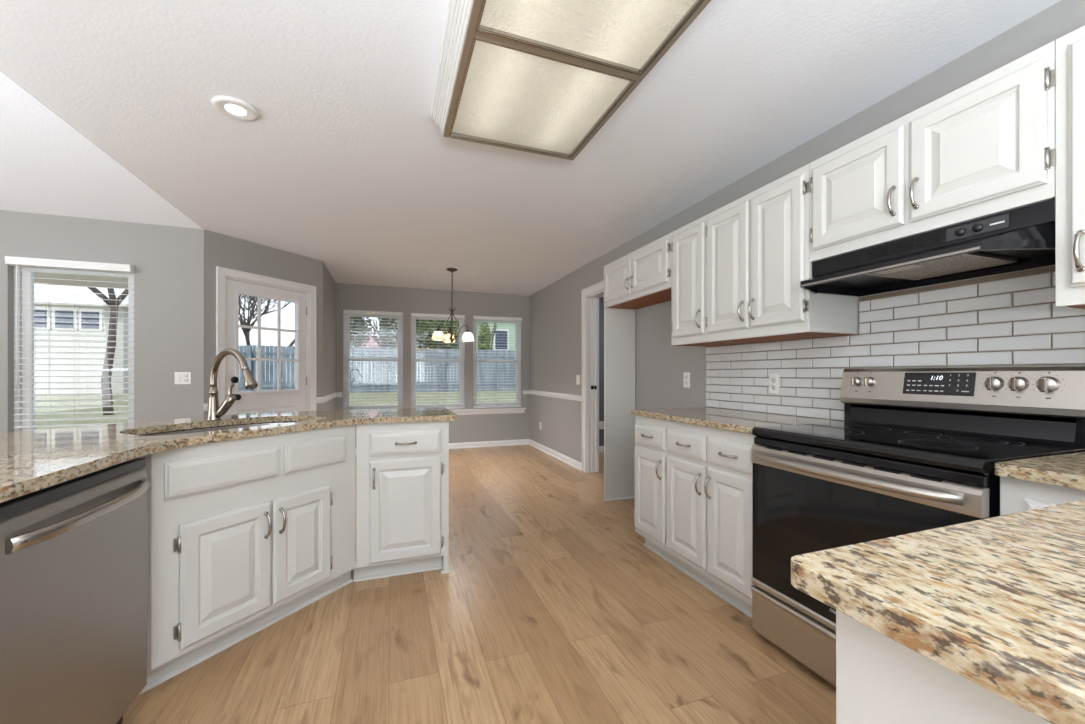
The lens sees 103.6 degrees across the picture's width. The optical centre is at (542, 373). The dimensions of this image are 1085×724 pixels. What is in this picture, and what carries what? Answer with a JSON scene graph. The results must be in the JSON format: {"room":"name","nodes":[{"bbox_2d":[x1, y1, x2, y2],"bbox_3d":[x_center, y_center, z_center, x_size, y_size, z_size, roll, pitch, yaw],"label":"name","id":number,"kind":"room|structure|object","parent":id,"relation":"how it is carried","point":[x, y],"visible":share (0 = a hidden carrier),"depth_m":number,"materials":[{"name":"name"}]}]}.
{"room":"kitchen","nodes":[
{"label":"kitchen","id":0,"kind":"room"},
{"bbox_2d":[0,210,203,433],"bbox_3d":[-5.146,-0.075,3.038,4.570,2.430,0.140,0,0,-20],"label":"wall","id":1,"kind":"structure","parent":0,"point":[167,261],"depth_m":3.60,"materials":[{"name":"grey paint"}]},
{"bbox_2d":[14,266,133,431],"bbox_3d":[-3.826,-0.033,3.545,0.778,1.745,0.080,0,0,-20],"label":"window","id":2,"kind":"structure","parent":1,"relation":"in","point":[22,325],"depth_m":3.42,"materials":[{"name":"white wood"}]},
{"bbox_2d":[5,256,133,429],"bbox_3d":[-3.774,-0.038,3.440,0.756,1.733,0.119,0,0,-20],"label":"window blind","id":3,"kind":"object","parent":2,"relation":"attached to","point":[17,262],"visible":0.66,"depth_m":3.45,"materials":[{"name":"white plastic"}]},
{"bbox_2d":[175,372,190,383],"bbox_3d":[-3.109,0.035,3.688,0.116,0.105,0.013,0,0,-20],"label":"wall outlet","id":4,"kind":"object","parent":1,"relation":"attached to","point":[180,377],"visible":1,"depth_m":3.69,"materials":[{"name":"white plastic"}]},
{"bbox_2d":[204,403,207,410],"bbox_3d":[-2.943,0.291,3.781,0.022,0.068,0.090,0,0,25],"label":"trim","id":5,"kind":"structure","parent":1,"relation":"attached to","point":[205,404],"depth_m":3.75,"materials":[{"name":"white"}]},
{"bbox_2d":[1,71,202,228],"bbox_3d":[-1.642,-2.287,0.217,0.123,2.033,7.520,0,0,-20],"label":"ceiling","id":6,"kind":"structure","parent":0,"point":[1,71],"depth_m":2.31,"materials":[{"name":"white paint"}]},
{"bbox_2d":[204,229,322,416],"bbox_3d":[-2.785,-0.065,4.306,0.140,2.410,1.174,0,0,25],"label":"wall","id":7,"kind":"structure","parent":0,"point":[220,250],"depth_m":4.12,"materials":[{"name":"grey paint"}]},
{"bbox_2d":[216,266,315,414],"bbox_3d":[-2.760,0.087,4.292,0.197,2.105,0.980,0,0,25],"label":"door","id":8,"kind":"structure","parent":7,"relation":"attached to","point":[228,289],"depth_m":4.22,"materials":[{"name":"white wood"}]},
{"bbox_2d":[323,262,335,409],"bbox_3d":[-2.747,-0.065,5.367,0.140,2.410,1.240,0,0,-20],"label":"wall","id":9,"kind":"structure","parent":0,"point":[329,285],"depth_m":5.34,"materials":[{"name":"grey paint"}]},
{"bbox_2d":[316,397,323,402],"bbox_3d":[-2.482,0.291,4.760,0.022,0.068,0.094,0,0,25],"label":"trim","id":10,"kind":"structure","parent":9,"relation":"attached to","point":[318,399],"depth_m":4.76,"materials":[{"name":"white wood"}]},
{"bbox_2d":[324,392,336,401],"bbox_3d":[-2.671,0.291,5.394,0.022,0.068,1.240,0,0,-20],"label":"trim","id":11,"kind":"structure","parent":9,"relation":"attached to","point":[334,395],"depth_m":5.26,"materials":[{"name":"white wood"}]},
{"bbox_2d":[336,283,529,442],"bbox_3d":[-1.640,-0.065,6.498,2.990,2.410,0.140,0,0,-20],"label":"wall","id":12,"kind":"structure","parent":0,"point":[509,426],"depth_m":6.56,"materials":[{"name":"grey paint"}]},
{"bbox_2d":[343,314,402,409],"bbox_3d":[-2.462,-0.182,6.235,0.805,1.445,0.080,0,0,-20],"label":"window","id":13,"kind":"structure","parent":12,"relation":"in","point":[346,317],"depth_m":6.19,"materials":[{"name":"white wood"}]},
{"bbox_2d":[343,310,402,406],"bbox_3d":[-2.430,-0.189,6.148,0.793,1.433,0.075,0,0,-20],"label":"window blind","id":14,"kind":"object","parent":13,"relation":"attached to","point":[357,312],"visible":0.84,"depth_m":6.12,"materials":[{"name":"white plastic"}]},
{"bbox_2d":[411,317,463,408],"bbox_3d":[-1.603,-0.182,6.544,0.800,1.445,0.080,0,0,-20],"label":"window","id":15,"kind":"structure","parent":12,"relation":"in","point":[461,352],"depth_m":6.52,"materials":[{"name":"white"}]},
{"bbox_2d":[411,313,464,408],"bbox_3d":[-1.571,-0.189,6.457,0.788,1.433,0.075,0,0,-20],"label":"window blind","id":16,"kind":"object","parent":15,"relation":"attached to","point":[426,315],"visible":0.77,"depth_m":6.43,"materials":[{"name":"white plastic"}]},
{"bbox_2d":[450,407,525,410],"bbox_3d":[-1.564,0.555,6.451,2.740,0.026,0.110,0,0,-20],"label":"window sill","id":17,"kind":"structure","parent":12,"relation":"attached to","point":[524,407],"depth_m":6.65,"materials":[{"name":"white"}]},
{"bbox_2d":[452,409,524,414],"bbox_3d":[-1.560,0.600,6.440,2.700,0.061,0.021,0,0,-20],"label":"window sill","id":18,"kind":"structure","parent":12,"relation":"in","point":[520,410],"depth_m":6.70,"materials":[{"name":"white"}]},
{"bbox_2d":[449,439,528,448],"bbox_3d":[-1.546,1.097,6.444,2.850,0.085,0.026,0,0,-20],"label":"baseboard","id":19,"kind":"structure","parent":12,"relation":"attached to","point":[520,441],"depth_m":6.70,"materials":[{"name":"white"}]},
{"bbox_2d":[473,320,520,407],"bbox_3d":[-0.739,-0.182,6.854,0.795,1.445,0.080,0,0,-20],"label":"window","id":20,"kind":"structure","parent":12,"relation":"in","point":[517,324],"depth_m":6.86,"materials":[{"name":"white"}]},
{"bbox_2d":[473,316,521,407],"bbox_3d":[-0.708,-0.189,6.767,0.783,1.433,0.075,0,0,-20],"label":"window blind","id":21,"kind":"object","parent":20,"relation":"attached to","point":[477,318],"visible":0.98,"depth_m":6.74,"materials":[{"name":"white plastic"}]},
{"bbox_2d":[121,445,835,723],"bbox_3d":[-1.432,1.190,1.398,10.450,0.100,9.800,0,0,-20],"label":"floor","id":22,"kind":"structure","parent":0,"point":[551,607],"depth_m":1.81,"materials":[{"name":"brown wood"}]},
{"bbox_2d":[0,458,149,723],"bbox_3d":[-1.473,0.705,1.055,0.642,0.866,0.592,0,0,-20],"label":"dishwasher","id":23,"kind":"object","parent":22,"relation":"on","point":[74,552],"visible":1,"depth_m":1.10,"materials":[{"name":"grey metal"}]},
{"bbox_2d":[2,458,134,502],"bbox_3d":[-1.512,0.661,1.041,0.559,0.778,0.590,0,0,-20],"label":"control panel","id":24,"kind":"object","parent":23,"relation":"in","point":[134,458],"depth_m":1.11,"materials":[{"name":"stone"}]},
{"bbox_2d":[138,425,355,694],"bbox_3d":[-1.467,0.704,1.959,0.673,0.873,1.112,0,0,25],"label":"base cabinet","id":25,"kind":"object","parent":22,"relation":"on","point":[246,534],"visible":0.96,"depth_m":1.76,"materials":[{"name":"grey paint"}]},
{"bbox_2d":[0,407,456,502],"bbox_3d":[-0.980,0.251,1.146,1.810,0.032,3.320,0,0,-20],"label":"countertop","id":26,"kind":"structure","parent":25,"relation":"on","point":[31,461],"depth_m":1.58,"materials":[{"name":"stone"}]},
{"bbox_2d":[139,421,299,435],"bbox_3d":[-1.480,0.368,2.034,0.488,0.201,0.824,0,0,25],"label":"sink","id":27,"kind":"object","parent":26,"relation":"in","point":[215,428],"visible":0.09,"depth_m":2.16,"materials":[{"name":"silver metal"}]},
{"bbox_2d":[206,349,257,420],"bbox_3d":[-1.531,0.054,2.124,0.370,0.361,0.092,0,0,25],"label":"kitchen faucet","id":28,"kind":"object","parent":26,"relation":"on","point":[214,412],"visible":1,"depth_m":2.16,"materials":[{"name":"silver metal"}]},
{"bbox_2d":[206,387,220,420],"bbox_3d":[-1.677,0.150,2.176,0.062,0.170,0.062,0,0,25],"label":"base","id":29,"kind":"object","parent":28,"relation":"attached to","point":[213,412],"depth_m":2.16,"materials":[{"name":"silver metal"}]},
{"bbox_2d":[354,421,449,581],"bbox_3d":[-0.858,0.704,2.606,0.514,0.873,0.615,0,0,-20],"label":"base cabinet","id":30,"kind":"object","parent":22,"relation":"on","point":[402,469],"visible":0.98,"depth_m":2.36,"materials":[{"name":"grey paint"}]},
{"bbox_2d":[603,308,634,501],"bbox_3d":[0.696,0.273,3.879,0.335,1.734,0.034,0,0,-20],"label":"panel","id":31,"kind":"object","parent":22,"relation":"on","point":[619,324],"visible":0.98,"depth_m":3.88,"materials":[{"name":"grey paint"}]},
{"bbox_2d":[634,415,677,566],"bbox_3d":[0.927,0.704,2.751,0.655,0.873,0.350,0,0,-20],"label":"base cabinet","id":32,"kind":"object","parent":22,"relation":"on","point":[650,453],"visible":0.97,"depth_m":2.62,"materials":[{"name":"grey paint"}]},
{"bbox_2d":[666,421,754,617],"bbox_3d":[1.097,0.704,2.276,0.655,0.873,0.667,0,0,-20],"label":"base cabinet","id":33,"kind":"object","parent":22,"relation":"on","point":[709,471],"visible":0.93,"depth_m":2.12,"materials":[{"name":"grey paint"}]},
{"bbox_2d":[631,407,843,433],"bbox_3d":[1.059,0.251,2.447,0.648,0.032,1.021,0,0,-20],"label":"countertop","id":34,"kind":"structure","parent":33,"relation":"on","point":[741,421],"depth_m":2.31,"materials":[{"name":"stone"}]},
{"bbox_2d":[750,364,1084,686],"bbox_3d":[1.315,0.555,1.588,0.720,1.170,0.762,0,0,-20],"label":"range","id":35,"kind":"object","parent":22,"relation":"on","point":[914,449],"visible":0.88,"depth_m":1.53,"materials":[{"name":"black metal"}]},
{"bbox_2d":[751,444,988,631],"bbox_3d":[1.020,0.606,1.482,0.094,0.604,0.762,0,0,-20],"label":"oven","id":36,"kind":"object","parent":35,"relation":"in","point":[805,501],"depth_m":1.53,"materials":[{"name":"black glass"}]},
{"bbox_2d":[752,422,1084,475],"bbox_3d":[1.299,0.249,1.583,0.564,0.044,0.762,0,0,-20],"label":"cooktop","id":37,"kind":"object","parent":35,"relation":"in","point":[944,451],"depth_m":1.43,"materials":[{"name":"black glass"}]},
{"bbox_2d":[836,610,1051,723],"bbox_3d":[1.282,0.703,0.328,1.606,0.872,1.000,0,0,-20],"label":"base cabinet","id":38,"kind":"object","parent":22,"relation":"on","point":[880,679],"visible":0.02,"depth_m":0.46,"materials":[{"name":"grey paint"}]},
{"bbox_2d":[791,452,1084,723],"bbox_3d":[1.227,0.251,0.462,1.673,0.032,1.280,0,0,-20],"label":"countertop","id":39,"kind":"structure","parent":38,"relation":"on","point":[998,602],"depth_m":0.47,"materials":[{"name":"stone"}]},
{"bbox_2d":[1000,476,1084,515],"bbox_3d":[1.518,0.704,1.106,0.655,0.873,0.262,0,0,-20],"label":"base cabinet","id":40,"kind":"object","parent":22,"relation":"on","point":[1016,495],"visible":0.02,"depth_m":1.08,"materials":[{"name":"grey paint"}]},
{"bbox_2d":[0,0,1060,295],"bbox_3d":[-2.408,-2.351,1.068,8.390,2.238,9.840,0,0,-20],"label":"ceiling","id":41,"kind":"structure","parent":0,"point":[345,164],"depth_m":2.20,"materials":[{"name":"white paint"}]},
{"bbox_2d":[211,95,258,120],"bbox_3d":[-1.463,-1.262,2.037,0.184,0.015,0.184,0,0,-20],"label":"recessed light","id":42,"kind":"object","parent":41,"relation":"in","point":[232,107],"visible":1,"depth_m":2.02,"materials":[{"name":"white"}]},
{"bbox_2d":[427,271,453,275],"bbox_3d":[-1.282,-1.265,5.384,0.320,0.009,0.110,0,0,-20],"label":"ceiling vent","id":43,"kind":"object","parent":41,"relation":"in","point":[429,272],"visible":0.91,"depth_m":5.36,"materials":[{"name":"white metal"}]},
{"bbox_2d":[432,268,473,342],"bbox_3d":[-1.109,-0.821,5.212,0.508,0.896,0.458,0,0,-20],"label":"chandelier","id":44,"kind":"object","parent":41,"relation":"hanging from","point":[438,335],"visible":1,"depth_m":5.14,"materials":[{"name":"white glass"}]},
{"bbox_2d":[431,0,710,159],"bbox_3d":[0.074,-1.202,1.525,0.786,0.135,1.466,0,0,-20],"label":"ceiling light fixture","id":45,"kind":"object","parent":41,"relation":"attached to","point":[542,77],"visible":1,"depth_m":1.58,"materials":[{"name":"white plastic"}]},
{"bbox_2d":[599,297,603,445],"bbox_3d":[1.206,-0.065,6.459,2.060,2.410,0.140,0,0,-20],"label":"wall","id":46,"kind":"structure","parent":0,"point":[601,301],"depth_m":6.26,"materials":[{"name":"grey paint"}]},
{"bbox_2d":[599,421,603,428],"bbox_3d":[0.865,0.750,6.257,0.072,0.116,0.008,0,0,-20],"label":"wall outlet","id":47,"kind":"object","parent":46,"relation":"attached to","point":[601,423],"visible":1,"depth_m":6.25,"materials":[{"name":"white plastic"}]},
{"bbox_2d":[599,446,603,451],"bbox_3d":[1.234,1.097,6.381,2.060,0.085,0.026,0,0,-20],"label":"baseboard","id":48,"kind":"structure","parent":46,"relation":"attached to","point":[601,448],"depth_m":6.25,"materials":[{"name":"white"}]},
{"bbox_2d":[530,0,1084,462],"bbox_3d":[1.474,-0.065,2.464,0.140,2.410,9.840,0,0,-20],"label":"wall","id":49,"kind":"structure","parent":0,"point":[555,309],"depth_m":3.53,"materials":[{"name":"grey paint"}]},
{"bbox_2d":[529,439,581,470],"bbox_3d":[0.124,1.097,5.974,0.026,0.085,2.040,0,0,-20],"label":"baseboard","id":50,"kind":"structure","parent":49,"relation":"attached to","point":[576,464],"depth_m":5.75,"materials":[{"name":"white wood"}]},
{"bbox_2d":[529,390,581,400],"bbox_3d":[0.126,0.291,5.975,0.022,0.068,2.040,0,0,-20],"label":"trim","id":51,"kind":"structure","parent":49,"relation":"attached to","point":[534,392],"depth_m":5.76,"materials":[{"name":"white wood"}]},
{"bbox_2d":[576,375,579,384],"bbox_3d":[0.426,0.070,5.147,0.015,0.116,0.105,0,0,-20],"label":"light switch","id":52,"kind":"object","parent":49,"relation":"attached to","point":[577,376],"visible":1,"depth_m":5.14,"materials":[{"name":"white plastic"}]},
{"bbox_2d":[582,280,603,472],"bbox_3d":[0.711,0.077,4.543,0.168,2.125,1.040,0,0,-20],"label":"door","id":53,"kind":"structure","parent":49,"relation":"in","point":[590,303],"depth_m":4.92,"materials":[{"name":"white wood"}]},
{"bbox_2d":[603,233,670,309],"bbox_3d":[0.846,-0.781,3.432,0.384,0.377,0.976,0,0,-20],"label":"upper cabinet","id":54,"kind":"object","parent":49,"relation":"attached to","point":[641,278],"visible":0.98,"depth_m":3.31,"materials":[{"name":"grey paint"}]},
{"bbox_2d":[684,372,689,387],"bbox_3d":[1.104,0.046,3.271,0.008,0.116,0.072,0,0,-20],"label":"wall outlet","id":55,"kind":"object","parent":49,"relation":"attached to","point":[686,374],"visible":1,"depth_m":3.26,"materials":[{"name":"white plastic"}]},
{"bbox_2d":[671,215,745,346],"bbox_3d":[1.071,-0.582,2.807,0.384,0.777,0.349,0,0,-20],"label":"upper cabinet","id":56,"kind":"object","parent":49,"relation":"attached to","point":[688,242],"visible":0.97,"depth_m":2.73,"materials":[{"name":"grey paint"}]},
{"bbox_2d":[706,164,857,342],"bbox_3d":[1.242,-0.582,2.329,0.384,0.777,0.673,0,0,-20],"label":"upper cabinet","id":57,"kind":"object","parent":49,"relation":"attached to","point":[758,243],"visible":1,"depth_m":2.16,"materials":[{"name":"grey paint"}]},
{"bbox_2d":[706,266,1084,420],"bbox_3d":[1.702,-0.068,1.604,0.012,0.604,3.107,0,0,-20],"label":"tile backsplash","id":58,"kind":"structure","parent":49,"relation":"attached to","point":[1008,319],"depth_m":1.85,"materials":[{"name":"white tile"}]},
{"bbox_2d":[769,373,779,392],"bbox_3d":[1.365,0.055,2.515,0.008,0.116,0.072,0,0,-20],"label":"wall outlet","id":59,"kind":"object","parent":58,"relation":"attached to","point":[774,378],"visible":1,"depth_m":2.51,"materials":[{"name":"white plastic"}]},
{"bbox_2d":[800,199,1054,296],"bbox_3d":[1.432,-0.441,1.629,0.492,0.144,0.770,0,0,-20],"label":"range hood","id":60,"kind":"object","parent":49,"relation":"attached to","point":[1023,238],"visible":0.98,"depth_m":1.53,"materials":[{"name":"black metal"}]},
{"bbox_2d":[875,265,920,273],"bbox_3d":[1.334,-0.398,1.622,0.092,0.006,0.130,0,0,-20],"label":"lamp","id":61,"kind":"object","parent":60,"relation":"on","point":[910,266],"depth_m":1.61,"materials":[{"name":"beige"}]},
{"bbox_2d":[866,232,939,259],"bbox_3d":[1.361,-0.482,1.624,0.002,0.038,0.245,0,0,-20],"label":"vent grille","id":62,"kind":"object","parent":60,"relation":"attached to","point":[929,240],"depth_m":1.61,"materials":[{"name":"black metal"}]},
{"bbox_2d":[810,41,1055,261],"bbox_3d":[1.488,-0.742,1.647,0.384,0.457,0.772,0,0,-20],"label":"upper cabinet","id":63,"kind":"object","parent":49,"relation":"attached to","point":[985,147],"visible":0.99,"depth_m":1.47,"materials":[{"name":"grey paint"}]},
{"bbox_2d":[1055,25,1084,309],"bbox_3d":[1.724,-0.582,0.988,0.384,0.777,0.632,0,0,-20],"label":"upper cabinet","id":64,"kind":"object","parent":49,"relation":"attached to","point":[1069,48],"visible":1,"depth_m":1.21,"materials":[{"name":"grey paint"}]},
{"label":"outside","id":65,"kind":"structure","parent":0,"visible":0},
{"bbox_2d":[34,380,515,429],"bbox_3d":[-14.430,1.015,25.364,58.000,0.550,44.000,0,0,-20],"label":"lawn","id":66,"kind":"structure","parent":65,"point":[354,399],"depth_m":13.27,"materials":[{"name":"green plant"}]},
{"bbox_2d":[34,272,127,288],"bbox_3d":[-6.093,-0.025,4.239,3.400,2.630,2.700,0,0,-20],"label":"patio cover","id":67,"kind":"object","parent":66,"relation":"on","point":[55,277],"visible":0.03,"depth_m":5.51,"materials":[{"name":"beige"}]},
{"bbox_2d":[34,291,127,393],"bbox_3d":[-20.630,-1.110,17.230,8.300,4.500,6.000,0,0,-23],"label":"neighboring house","id":68,"kind":"structure","parent":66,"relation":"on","point":[67,307],"depth_m":15.90,"materials":[{"name":"grey"}]},
{"bbox_2d":[87,287,127,414],"bbox_3d":[-10.622,-3.550,9.181,5.103,9.194,5.997,0,0,12],"label":"bare tree","id":69,"kind":"object","parent":66,"relation":"on","point":[111,292],"visible":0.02,"depth_m":10.33,"materials":[{"name":"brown plant"}]},
{"bbox_2d":[239,294,290,389],"bbox_3d":[-11.119,-1.826,16.933,4.110,5.356,3.463,0,0,23],"label":"bare tree","id":70,"kind":"object","parent":66,"relation":"on","point":[246,331],"visible":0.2,"depth_m":16.65,"materials":[{"name":"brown plant"}]},
{"bbox_2d":[288,316,352,345],"bbox_3d":[-12.819,-2.063,25.240,3.569,5.864,5.105,0,0,14],"label":"bare tree","id":71,"kind":"object","parent":66,"relation":"on","point":[293,341],"visible":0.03,"depth_m":24.07,"materials":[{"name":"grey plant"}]},
{"bbox_2d":[350,317,371,349],"bbox_3d":[-14.682,-4.162,31.573,7.239,10.085,3.589,0,0,-4],"label":"bare tree","id":72,"kind":"object","parent":66,"relation":"on","point":[354,341],"visible":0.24,"depth_m":30.96,"materials":[{"name":"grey plant"}]},
{"bbox_2d":[352,318,395,381],"bbox_3d":[-15.746,-2.708,41.205,5.045,7.102,3.394,0,0,-20],"label":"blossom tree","id":73,"kind":"object","parent":66,"relation":"on","point":[375,346],"visible":0.14,"depth_m":40.42,"materials":[{"name":"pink plant"}]},
{"bbox_2d":[239,345,515,392],"bbox_3d":[-4.944,-0.072,18.348,17.908,2.065,0.158,0,0,-20],"label":"wooden fence","id":74,"kind":"object","parent":66,"relation":"on","point":[430,376],"visible":0.28,"depth_m":17.85,"materials":[{"name":"grey wood"}]},
{"bbox_2d":[362,318,396,387],"bbox_3d":[-7.553,-1.359,20.840,2.938,4.435,1.583,0,0,42],"label":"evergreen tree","id":75,"kind":"object","parent":66,"relation":"on","point":[386,333],"visible":0.33,"depth_m":20.12,"materials":[{"name":"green plant"}]},
{"bbox_2d":[416,319,458,386],"bbox_3d":[-5.968,-1.865,24.685,3.646,5.437,3.621,0,0,-20],"label":"leafy tree","id":76,"kind":"object","parent":66,"relation":"on","point":[424,334],"visible":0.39,"depth_m":23.30,"materials":[{"name":"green plant"}]},
{"bbox_2d":[478,322,496,349],"bbox_3d":[-2.777,-0.935,21.689,1.185,3.568,0.975,0,0,-20],"label":"leafy tree","id":77,"kind":"object","parent":66,"relation":"on","point":[486,334],"visible":0.58,"depth_m":21.47,"materials":[{"name":"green plant"}]},
{"bbox_2d":[478,322,514,350],"bbox_3d":[-0.991,-2.260,30.991,8.100,6.400,6.000,0,0,-20],"label":"house","id":78,"kind":"structure","parent":66,"relation":"on","point":[497,339],"depth_m":27.74,"materials":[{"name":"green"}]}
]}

